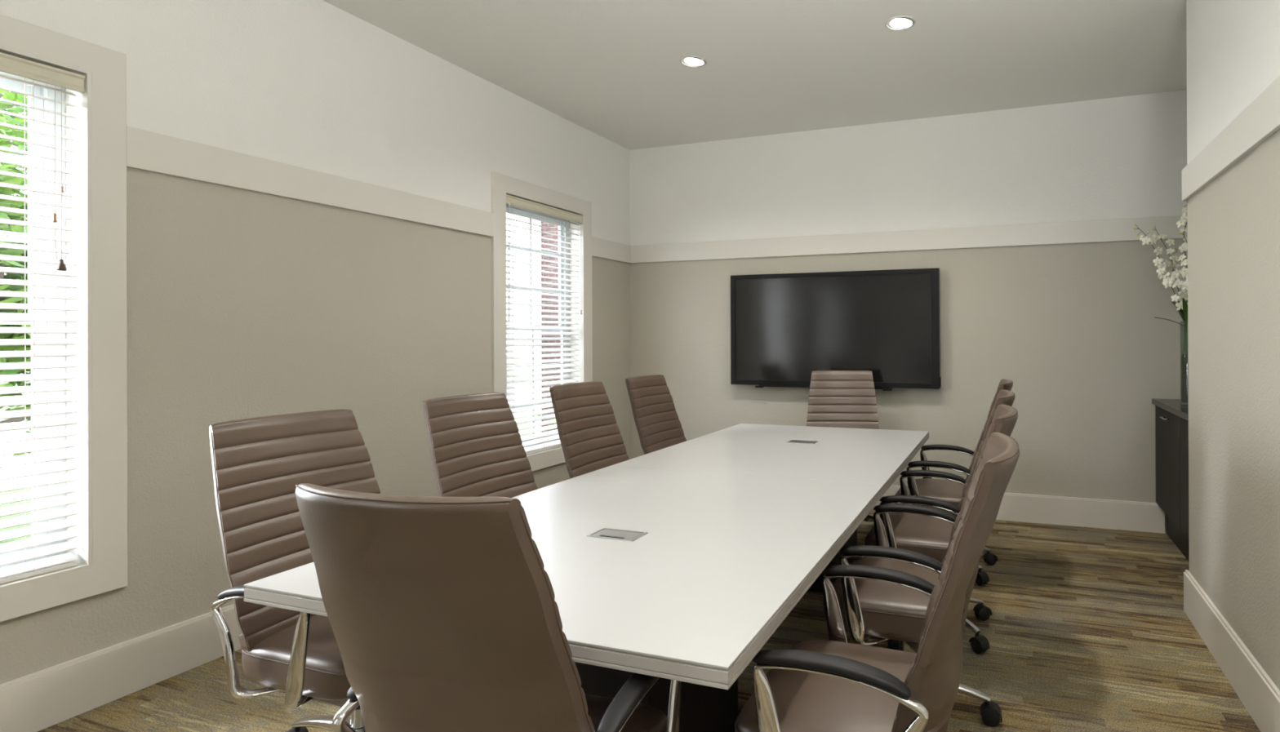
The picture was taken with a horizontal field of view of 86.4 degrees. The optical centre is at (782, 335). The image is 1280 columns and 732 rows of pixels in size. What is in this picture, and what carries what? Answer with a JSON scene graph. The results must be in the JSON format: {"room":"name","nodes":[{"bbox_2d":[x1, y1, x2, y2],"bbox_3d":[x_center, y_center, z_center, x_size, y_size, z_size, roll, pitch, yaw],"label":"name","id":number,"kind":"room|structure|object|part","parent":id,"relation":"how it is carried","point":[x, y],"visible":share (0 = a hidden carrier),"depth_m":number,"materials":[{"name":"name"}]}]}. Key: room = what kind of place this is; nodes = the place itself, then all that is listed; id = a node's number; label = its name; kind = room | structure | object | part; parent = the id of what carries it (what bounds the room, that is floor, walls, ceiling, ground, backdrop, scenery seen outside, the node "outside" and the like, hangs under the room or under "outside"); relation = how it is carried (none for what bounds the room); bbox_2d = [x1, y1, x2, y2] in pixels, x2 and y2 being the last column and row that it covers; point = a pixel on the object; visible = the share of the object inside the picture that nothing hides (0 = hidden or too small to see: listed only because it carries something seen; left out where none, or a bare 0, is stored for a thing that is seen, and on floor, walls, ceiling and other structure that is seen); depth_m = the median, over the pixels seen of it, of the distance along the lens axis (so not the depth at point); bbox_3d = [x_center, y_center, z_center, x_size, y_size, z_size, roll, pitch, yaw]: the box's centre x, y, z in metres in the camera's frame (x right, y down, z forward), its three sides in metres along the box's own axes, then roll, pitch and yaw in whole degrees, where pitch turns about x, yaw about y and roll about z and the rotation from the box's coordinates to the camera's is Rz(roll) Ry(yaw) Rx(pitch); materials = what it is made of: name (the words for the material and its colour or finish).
{"room":"conference room","nodes":[
{"label":"conference room","id":0,"kind":"room"},
{"bbox_2d":[0,0,630,684],"bbox_3d":[-2.804,-0.145,2.013,0.170,3.038,8.395,0,0,19],"label":"wall","id":1,"kind":"structure","parent":0,"point":[242,304],"depth_m":3.13,"materials":[{"name":"paint"}]},
{"bbox_2d":[0,14,127,622],"bbox_3d":[-2.768,-0.060,2.061,0.177,2.036,1.089,0,0,19],"label":"window","id":2,"kind":"structure","parent":1,"relation":"in","point":[100,146],"depth_m":2.46,"materials":[{"name":"paint"}]},
{"bbox_3d":[-2.829,-0.061,2.082,0.040,1.698,0.755,0,0,19],"label":"sash","id":3,"kind":"part","parent":2,"relation":"part of","materials":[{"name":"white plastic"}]},
{"bbox_3d":[-2.830,-0.061,2.083,0.045,1.802,0.859,0,0,19],"label":"frame","id":4,"kind":"part","parent":2,"relation":"part of","materials":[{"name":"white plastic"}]},
{"bbox_2d":[0,52,84,584],"bbox_3d":[-2.718,-0.058,2.044,0.092,1.792,0.851,0,0,19],"label":"blind","id":5,"kind":"object","parent":2,"relation":"attached to","point":[11,64],"visible":1,"depth_m":2.34,"materials":[{"name":"beige plastic"}]},
{"bbox_3d":[-2.739,-0.046,2.032,0.055,1.736,0.642,0,0,19],"label":"ladder cord","id":6,"kind":"part","parent":5,"relation":"part of","materials":[{"name":"white fabric"}]},
{"bbox_3d":[-2.730,0.830,2.048,0.052,0.016,0.827,0,0,19],"label":"rail","id":7,"kind":"part","parent":5,"relation":"part of","materials":[{"name":"white plastic"}]},
{"bbox_3d":[-2.578,-0.579,2.369,0.004,0.631,0.021,0,0,22],"label":"pull cord","id":8,"kind":"part","parent":5,"relation":"part of","materials":[{"name":"beige plastic"}]},
{"bbox_2d":[0,604,241,731],"bbox_3d":[-2.709,1.272,1.980,0.020,0.202,8.395,0,0,19],"label":"baseboard","id":9,"kind":"structure","parent":1,"relation":"attached to","point":[35,702],"depth_m":2.49,"materials":[{"name":"paint"}]},
{"bbox_2d":[126,125,631,263],"bbox_3d":[-2.716,-0.728,1.984,0.020,0.155,8.395,0,0,19],"label":"trim","id":10,"kind":"structure","parent":1,"relation":"attached to","point":[146,150],"depth_m":3.15,"materials":[{"name":"paint"}]},
{"bbox_2d":[490,171,592,471],"bbox_3d":[-1.797,-0.059,4.899,0.177,2.036,1.084,0,0,19],"label":"window","id":11,"kind":"structure","parent":1,"relation":"in","point":[501,185],"depth_m":4.93,"materials":[{"name":"paint"}]},
{"bbox_3d":[-1.858,-0.060,4.920,0.040,1.698,0.750,0,0,19],"label":"sash","id":12,"kind":"part","parent":11,"relation":"part of","materials":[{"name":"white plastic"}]},
{"bbox_3d":[-1.859,-0.060,4.921,0.045,1.802,0.854,0,0,19],"label":"frame","id":13,"kind":"part","parent":11,"relation":"part of","materials":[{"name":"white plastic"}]},
{"bbox_2d":[506,194,582,454],"bbox_3d":[-1.749,-0.058,4.883,0.087,1.792,0.846,0,0,19],"label":"blind","id":14,"kind":"object","parent":11,"relation":"attached to","point":[510,200],"visible":0.71,"depth_m":4.83,"materials":[{"name":"beige plastic"}]},
{"bbox_3d":[-1.759,0.831,4.886,0.052,0.016,0.822,0,0,19],"label":"rail","id":15,"kind":"part","parent":14,"relation":"part of","materials":[{"name":"white plastic"}]},
{"bbox_3d":[-1.589,-0.546,5.247,0.002,0.696,0.002,0,0,19],"label":"pull cord","id":16,"kind":"part","parent":14,"relation":"part of","materials":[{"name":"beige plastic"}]},
{"bbox_2d":[37,510,1260,731],"bbox_3d":[-0.461,1.394,1.212,5.169,0.060,8.795,0,0,19],"label":"floor","id":17,"kind":"structure","parent":0,"point":[1088,629],"depth_m":2.78,"materials":[{"name":"wood"}]},
{"bbox_2d":[208,408,380,731],"bbox_3d":[-1.387,0.816,2.128,0.681,1.105,0.656,0,0,19],"label":"chair","id":18,"kind":"object","parent":17,"relation":"on","point":[258,463],"visible":0.46,"depth_m":2.03,"materials":[{"name":"beige leather"}]},
{"bbox_3d":[-1.436,0.869,1.891,0.382,0.312,0.131,0,0,19],"label":"arm","id":19,"kind":"part","parent":18,"relation":"part of","materials":[{"name":"silver metal"}]},
{"bbox_3d":[-1.317,0.948,2.104,0.487,0.127,0.504,0,0,19],"label":"seat","id":20,"kind":"part","parent":18,"relation":"part of","materials":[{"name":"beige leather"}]},
{"bbox_3d":[-1.482,1.261,2.161,0.284,0.064,0.047,0,0,19],"label":"leg","id":21,"kind":"part","parent":18,"relation":"part of","materials":[{"name":"silver metal"}]},
{"bbox_2d":[422,392,550,497],"bbox_3d":[-1.119,0.816,2.842,0.732,1.105,0.657,0,0,19],"label":"chair","id":22,"kind":"object","parent":17,"relation":"on","point":[477,449],"visible":0.28,"depth_m":2.94,"materials":[{"name":"brown leather"}]},
{"bbox_2d":[295,483,681,731],"bbox_3d":[-0.554,0.812,1.423,0.652,1.105,0.734,0,0,11],"label":"chair","id":23,"kind":"object","parent":17,"relation":"on","point":[443,615],"visible":0.91,"depth_m":1.15,"materials":[{"name":"brown leather"}]},
{"bbox_3d":[-0.794,0.866,1.493,0.131,0.312,0.382,0,0,15],"label":"arm","id":24,"kind":"part","parent":23,"relation":"part of","materials":[{"name":"silver metal"}]},
{"bbox_3d":[-0.551,0.944,1.471,0.504,0.127,0.487,0,0,15],"label":"seat","id":25,"kind":"part","parent":23,"relation":"part of","materials":[{"name":"beige leather"}]},
{"bbox_3d":[-0.331,0.864,1.366,0.131,0.312,0.382,0,0,15],"label":"arm","id":26,"kind":"part","parent":23,"relation":"part of","materials":[{"name":"silver metal"}]},
{"bbox_2d":[244,423,928,731],"bbox_3d":[-0.200,0.996,3.014,1.330,0.740,3.275,0,0,19],"label":"conference table","id":27,"kind":"object","parent":17,"relation":"on","point":[741,521],"visible":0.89,"depth_m":2.02,"materials":[{"name":"white laminate"}]},
{"bbox_2d":[586,528,648,542],"bbox_3d":[-0.518,0.624,2.091,0.164,0.003,0.092,0,0,19],"label":"port","id":28,"kind":"object","parent":27,"relation":"on","point":[603,533],"visible":1,"depth_m":2.08,"materials":[{"name":"silver metal"}]},
{"bbox_3d":[-0.519,0.624,2.091,0.144,0.002,0.071,0,0,19],"label":"lid","id":29,"kind":"part","parent":28,"relation":"part of","materials":[{"name":"silver metal"}]},
{"bbox_2d":[787,440,817,444],"bbox_3d":[0.118,0.624,3.920,0.164,0.003,0.092,0,0,19],"label":"port","id":30,"kind":"object","parent":27,"relation":"on","point":[791,441],"visible":1,"depth_m":3.91,"materials":[{"name":"silver metal"}]},
{"bbox_3d":[0.117,0.624,3.919,0.144,0.002,0.071,0,0,19],"label":"lid","id":31,"kind":"part","parent":30,"relation":"part of","materials":[{"name":"silver metal"}]},
{"bbox_2d":[549,381,638,478],"bbox_3d":[-0.852,0.817,3.624,0.732,1.105,0.657,0,0,19],"label":"chair","id":32,"kind":"object","parent":17,"relation":"on","point":[591,439],"visible":0.24,"depth_m":3.69,"materials":[{"name":"brown leather"}]},
{"bbox_2d":[625,374,693,454],"bbox_3d":[-0.631,0.816,4.293,0.705,1.104,0.648,0,0,19],"label":"chair","id":33,"kind":"object","parent":17,"relation":"on","point":[658,424],"visible":0.31,"depth_m":4.39,"materials":[{"name":"brown leather"}]},
{"bbox_2d":[806,370,878,521],"bbox_3d":[0.439,0.813,4.707,0.652,1.105,0.734,0,0,7],"label":"chair","id":34,"kind":"object","parent":17,"relation":"on","point":[837,398],"visible":0.29,"depth_m":4.95,"materials":[{"name":"brown leather"}]},
{"bbox_3d":[0.443,0.641,4.940,0.526,0.760,0.267,0,0,4],"label":"backrest","id":35,"kind":"part","parent":34,"relation":"part of","materials":[{"name":"beige leather"}]},
{"bbox_3d":[0.576,1.258,4.627,0.284,0.064,0.047,0,0,19],"label":"leg","id":36,"kind":"part","parent":34,"relation":"part of","materials":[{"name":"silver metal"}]},
{"bbox_2d":[734,432,1019,731],"bbox_3d":[0.233,0.809,1.679,0.688,1.104,0.653,0,0,19],"label":"chair","id":37,"kind":"object","parent":17,"relation":"on","point":[833,685],"visible":1,"depth_m":1.49,"materials":[{"name":"brown leather"}]},
{"bbox_3d":[0.169,0.942,1.696,0.487,0.127,0.504,0,0,19],"label":"seat","id":38,"kind":"part","parent":37,"relation":"part of","materials":[{"name":"beige leather"}]},
{"bbox_3d":[0.131,0.862,1.455,0.382,0.312,0.131,0,0,19],"label":"arm","id":39,"kind":"part","parent":37,"relation":"part of","materials":[{"name":"silver metal"}]},
{"bbox_3d":[0.287,0.862,1.910,0.382,0.312,0.131,0,0,19],"label":"arm","id":40,"kind":"part","parent":37,"relation":"part of","materials":[{"name":"silver metal"}]},
{"bbox_3d":[0.432,0.636,1.606,0.267,0.760,0.526,0,0,19],"label":"backrest","id":41,"kind":"part","parent":37,"relation":"part of","materials":[{"name":"beige leather"}]},
{"bbox_2d":[822,404,1017,727],"bbox_3d":[0.487,0.809,2.406,0.688,1.104,0.653,0,0,19],"label":"chair","id":42,"kind":"object","parent":17,"relation":"on","point":[882,611],"visible":0.37,"depth_m":2.21,"materials":[{"name":"brown leather"}]},
{"bbox_3d":[0.385,0.863,2.182,0.382,0.312,0.131,0,0,19],"label":"arm","id":43,"kind":"part","parent":42,"relation":"part of","materials":[{"name":"silver metal"}]},
{"bbox_3d":[0.422,0.942,2.423,0.487,0.127,0.504,0,0,19],"label":"seat","id":44,"kind":"part","parent":42,"relation":"part of","materials":[{"name":"beige leather"}]},
{"bbox_3d":[0.541,0.863,2.637,0.382,0.312,0.131,0,0,19],"label":"arm","id":45,"kind":"part","parent":42,"relation":"part of","materials":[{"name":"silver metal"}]},
{"bbox_3d":[0.592,1.254,2.374,0.284,0.064,0.047,0,0,16],"label":"leg","id":46,"kind":"part","parent":42,"relation":"part of","materials":[{"name":"silver metal"}]},
{"bbox_3d":[0.686,0.636,2.333,0.267,0.760,0.526,0,0,19],"label":"backrest","id":47,"kind":"part","parent":42,"relation":"part of","materials":[{"name":"beige leather"}]},
{"bbox_2d":[864,389,1015,653],"bbox_3d":[0.698,0.810,3.101,0.732,1.105,0.656,0,0,19],"label":"chair","id":48,"kind":"object","parent":17,"relation":"on","point":[930,536],"visible":0.35,"depth_m":2.91,"materials":[{"name":"brown leather"}]},
{"bbox_3d":[0.654,0.942,3.116,0.487,0.127,0.504,0,0,19],"label":"seat","id":49,"kind":"part","parent":48,"relation":"part of","materials":[{"name":"beige leather"}]},
{"bbox_3d":[0.617,0.863,2.875,0.382,0.312,0.131,0,0,19],"label":"arm","id":50,"kind":"part","parent":48,"relation":"part of","materials":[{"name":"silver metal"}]},
{"bbox_3d":[0.772,0.863,3.329,0.382,0.312,0.131,0,0,19],"label":"arm","id":51,"kind":"part","parent":48,"relation":"part of","materials":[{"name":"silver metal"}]},
{"bbox_3d":[0.763,1.254,2.981,0.047,0.064,0.284,0,0,-35],"label":"leg","id":52,"kind":"part","parent":48,"relation":"part of","materials":[{"name":"silver metal"}]},
{"bbox_3d":[0.823,1.254,3.155,0.284,0.064,0.047,0,0,-17],"label":"leg","id":53,"kind":"part","parent":48,"relation":"part of","materials":[{"name":"silver metal"}]},
{"bbox_3d":[0.918,0.636,3.026,0.267,0.760,0.526,0,0,19],"label":"backrest","id":54,"kind":"part","parent":48,"relation":"part of","materials":[{"name":"beige leather"}]},
{"bbox_2d":[894,378,1013,585],"bbox_3d":[0.969,0.810,3.909,0.754,1.105,0.674,0,0,19],"label":"chair","id":55,"kind":"object","parent":17,"relation":"on","point":[948,491],"visible":0.38,"depth_m":3.73,"materials":[{"name":"brown leather"}]},
{"bbox_3d":[0.921,0.942,3.912,0.487,0.127,0.504,0,0,19],"label":"seat","id":56,"kind":"part","parent":55,"relation":"part of","materials":[{"name":"beige leather"}]},
{"bbox_3d":[0.884,0.863,3.671,0.382,0.312,0.131,0,0,19],"label":"arm","id":57,"kind":"part","parent":55,"relation":"part of","materials":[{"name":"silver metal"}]},
{"bbox_3d":[1.039,0.863,4.126,0.382,0.312,0.131,0,0,19],"label":"arm","id":58,"kind":"part","parent":55,"relation":"part of","materials":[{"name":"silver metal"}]},
{"bbox_3d":[1.094,1.254,3.936,0.284,0.064,0.047,0,0,-11],"label":"leg","id":59,"kind":"part","parent":55,"relation":"part of","materials":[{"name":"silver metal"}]},
{"bbox_3d":[1.185,0.637,3.822,0.267,0.760,0.526,0,0,19],"label":"backrest","id":60,"kind":"part","parent":55,"relation":"part of","materials":[{"name":"beige leather"}]},
{"bbox_2d":[1155,405,1189,562],"bbox_3d":[2.614,0.911,3.832,0.632,0.890,1.403,0,0,19],"label":"base cabinet","id":61,"kind":"object","parent":17,"relation":"on","point":[1171,430],"visible":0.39,"depth_m":4.12,"materials":[{"name":"brown wood"}]},
{"bbox_3d":[2.466,0.807,4.256,0.019,0.674,0.694,0,0,19],"label":"door","id":62,"kind":"part","parent":61,"relation":"part of","materials":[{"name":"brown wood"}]},
{"bbox_2d":[1151,398,1188,421],"bbox_3d":[2.616,0.449,3.826,0.625,0.035,1.414,0,0,19],"label":"countertop","id":63,"kind":"structure","parent":61,"relation":"on","point":[1174,406],"depth_m":4.15,"materials":[{"name":"grey stone"}]},
{"bbox_2d":[1179,321,1188,405],"bbox_3d":[2.527,0.170,4.124,0.111,0.522,0.111,0,0,19],"label":"glass vase","id":64,"kind":"object","parent":63,"relation":"on","point":[1184,360],"visible":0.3,"depth_m":4.11,"materials":[{"name":"clear glass"}]},
{"bbox_2d":[1133,200,1187,354],"bbox_3d":[2.476,-0.345,4.148,0.313,1.095,0.409,0,0,-26],"label":"bouquet","id":65,"kind":"object","parent":64,"relation":"in","point":[1181,306],"visible":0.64,"depth_m":4.16,"materials":[{"name":"white plant"}]},
{"bbox_3d":[2.239,0.807,3.593,0.019,0.674,0.699,0,0,19],"label":"door","id":66,"kind":"part","parent":61,"relation":"part of","materials":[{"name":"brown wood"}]},
{"bbox_2d":[322,0,1186,150],"bbox_3d":[-0.473,-1.724,1.217,5.169,0.100,8.795,0,0,19],"label":"ceiling","id":67,"kind":"structure","parent":0,"point":[613,69],"depth_m":3.96,"materials":[{"name":"white paint"}]},
{"bbox_2d":[680,55,707,67],"bbox_3d":[-0.541,-1.670,4.048,0.166,0.024,0.166,0,0,19],"label":"recessed light","id":68,"kind":"object","parent":67,"relation":"in","point":[690,60],"visible":1,"depth_m":4.03,"materials":[{"name":"white plastic"}]},
{"bbox_2d":[884,15,915,31],"bbox_3d":[0.630,-1.675,3.563,0.166,0.024,0.166,0,0,19],"label":"recessed light","id":69,"kind":"object","parent":67,"relation":"in","point":[900,22],"visible":1,"depth_m":3.55,"materials":[{"name":"white plastic"}]},
{"bbox_2d":[629,89,1187,533],"bbox_3d":[0.916,-0.154,5.257,5.109,3.038,0.150,0,0,19],"label":"wall","id":70,"kind":"structure","parent":0,"point":[1078,337],"depth_m":5.00,"materials":[{"name":"paint"}]},
{"bbox_2d":[730,267,941,391],"bbox_3d":[0.389,-0.042,5.302,1.704,0.928,0.106,0,0,19],"label":"wall screen","id":71,"kind":"object","parent":70,"relation":"attached to","point":[785,328],"visible":0.98,"depth_m":5.25,"materials":[{"name":"black plastic"}]},
{"bbox_2d":[755,385,892,391],"bbox_3d":[0.312,0.411,5.301,1.120,0.022,0.056,0,0,19],"label":"soundbar","id":72,"kind":"object","parent":71,"relation":"on","point":[885,388],"depth_m":5.33,"materials":[{"name":"black plastic"}]},
{"bbox_2d":[630,215,1187,263],"bbox_3d":[0.895,-0.737,5.174,4.749,0.155,0.020,0,0,19],"label":"trim","id":73,"kind":"structure","parent":70,"relation":"attached to","point":[1116,229],"depth_m":5.10,"materials":[{"name":"paint"}]},
{"bbox_2d":[871,484,1164,533],"bbox_3d":[0.643,1.265,5.260,4.199,0.202,0.020,0,0,19],"label":"baseboard","id":74,"kind":"structure","parent":70,"relation":"attached to","point":[1144,517],"depth_m":4.74,"materials":[{"name":"paint"}]},
{"bbox_2d":[1186,0,1279,690],"bbox_3d":[1.211,-0.164,-0.129,0.724,3.038,6.940,0,0,19],"label":"wall","id":75,"kind":"structure","parent":0,"point":[1233,46],"depth_m":2.58,"materials":[{"name":"paint"}]},
{"bbox_2d":[1182,75,1279,201],"bbox_3d":[1.202,-0.746,-0.115,0.744,0.155,6.960,0,0,19],"label":"trim","id":76,"kind":"structure","parent":75,"relation":"attached to","point":[1260,119],"depth_m":2.50,"materials":[{"name":"paint"}]},
{"bbox_2d":[1183,569,1279,731],"bbox_3d":[0.950,1.255,-0.029,0.194,0.202,6.960,0,0,19],"label":"baseboard","id":77,"kind":"structure","parent":75,"relation":"attached to","point":[1255,690],"depth_m":2.54,"materials":[{"name":"paint"}]},
{"label":"outside","id":78,"kind":"structure","parent":0,"visible":0},
{"bbox_2d":[0,358,535,544],"bbox_3d":[-16.131,1.704,20.314,36.311,0.200,52.000,0,0,19],"label":"ground","id":79,"kind":"structure","parent":78,"point":[19,431],"depth_m":10.80,"materials":[{"name":"green plant"}]},
{"bbox_2d":[0,88,31,456],"bbox_3d":[-6.149,-0.884,5.052,3.964,4.857,5.540,0,0,13],"label":"tree","id":80,"kind":"object","parent":79,"relation":"on","point":[12,96],"visible":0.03,"depth_m":4.71,"materials":[{"name":"green plant"}]},
{"bbox_2d":[0,386,535,471],"bbox_3d":[-4.802,1.534,13.268,10.311,0.030,38.000,0,0,19],"label":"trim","id":81,"kind":"structure","parent":79,"relation":"on","point":[28,442],"depth_m":9.42,"materials":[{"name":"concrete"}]},
{"bbox_2d":[0,107,27,372],"bbox_3d":[-8.676,-1.330,10.117,5.847,5.792,5.254,0,0,-13],"label":"tree","id":82,"kind":"object","parent":81,"relation":"on","point":[11,143],"visible":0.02,"depth_m":8.23,"materials":[{"name":"green plant"}]},
{"bbox_2d":[537,413,557,430],"bbox_3d":[-2.284,1.079,7.958,1.204,0.943,0.934,0,0,19],"label":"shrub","id":83,"kind":"object","parent":81,"relation":"on","point":[548,414],"visible":0.02,"depth_m":7.74,"materials":[{"name":"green plant"}]},
{"bbox_2d":[534,219,560,434],"bbox_3d":[-1.841,-0.843,9.286,2.711,4.750,1.720,0,0,19],"label":"brick wing","id":84,"kind":"object","parent":79,"relation":"on","point":[536,222],"visible":0.02,"depth_m":8.89,"materials":[{"name":"brick"}]}
]}

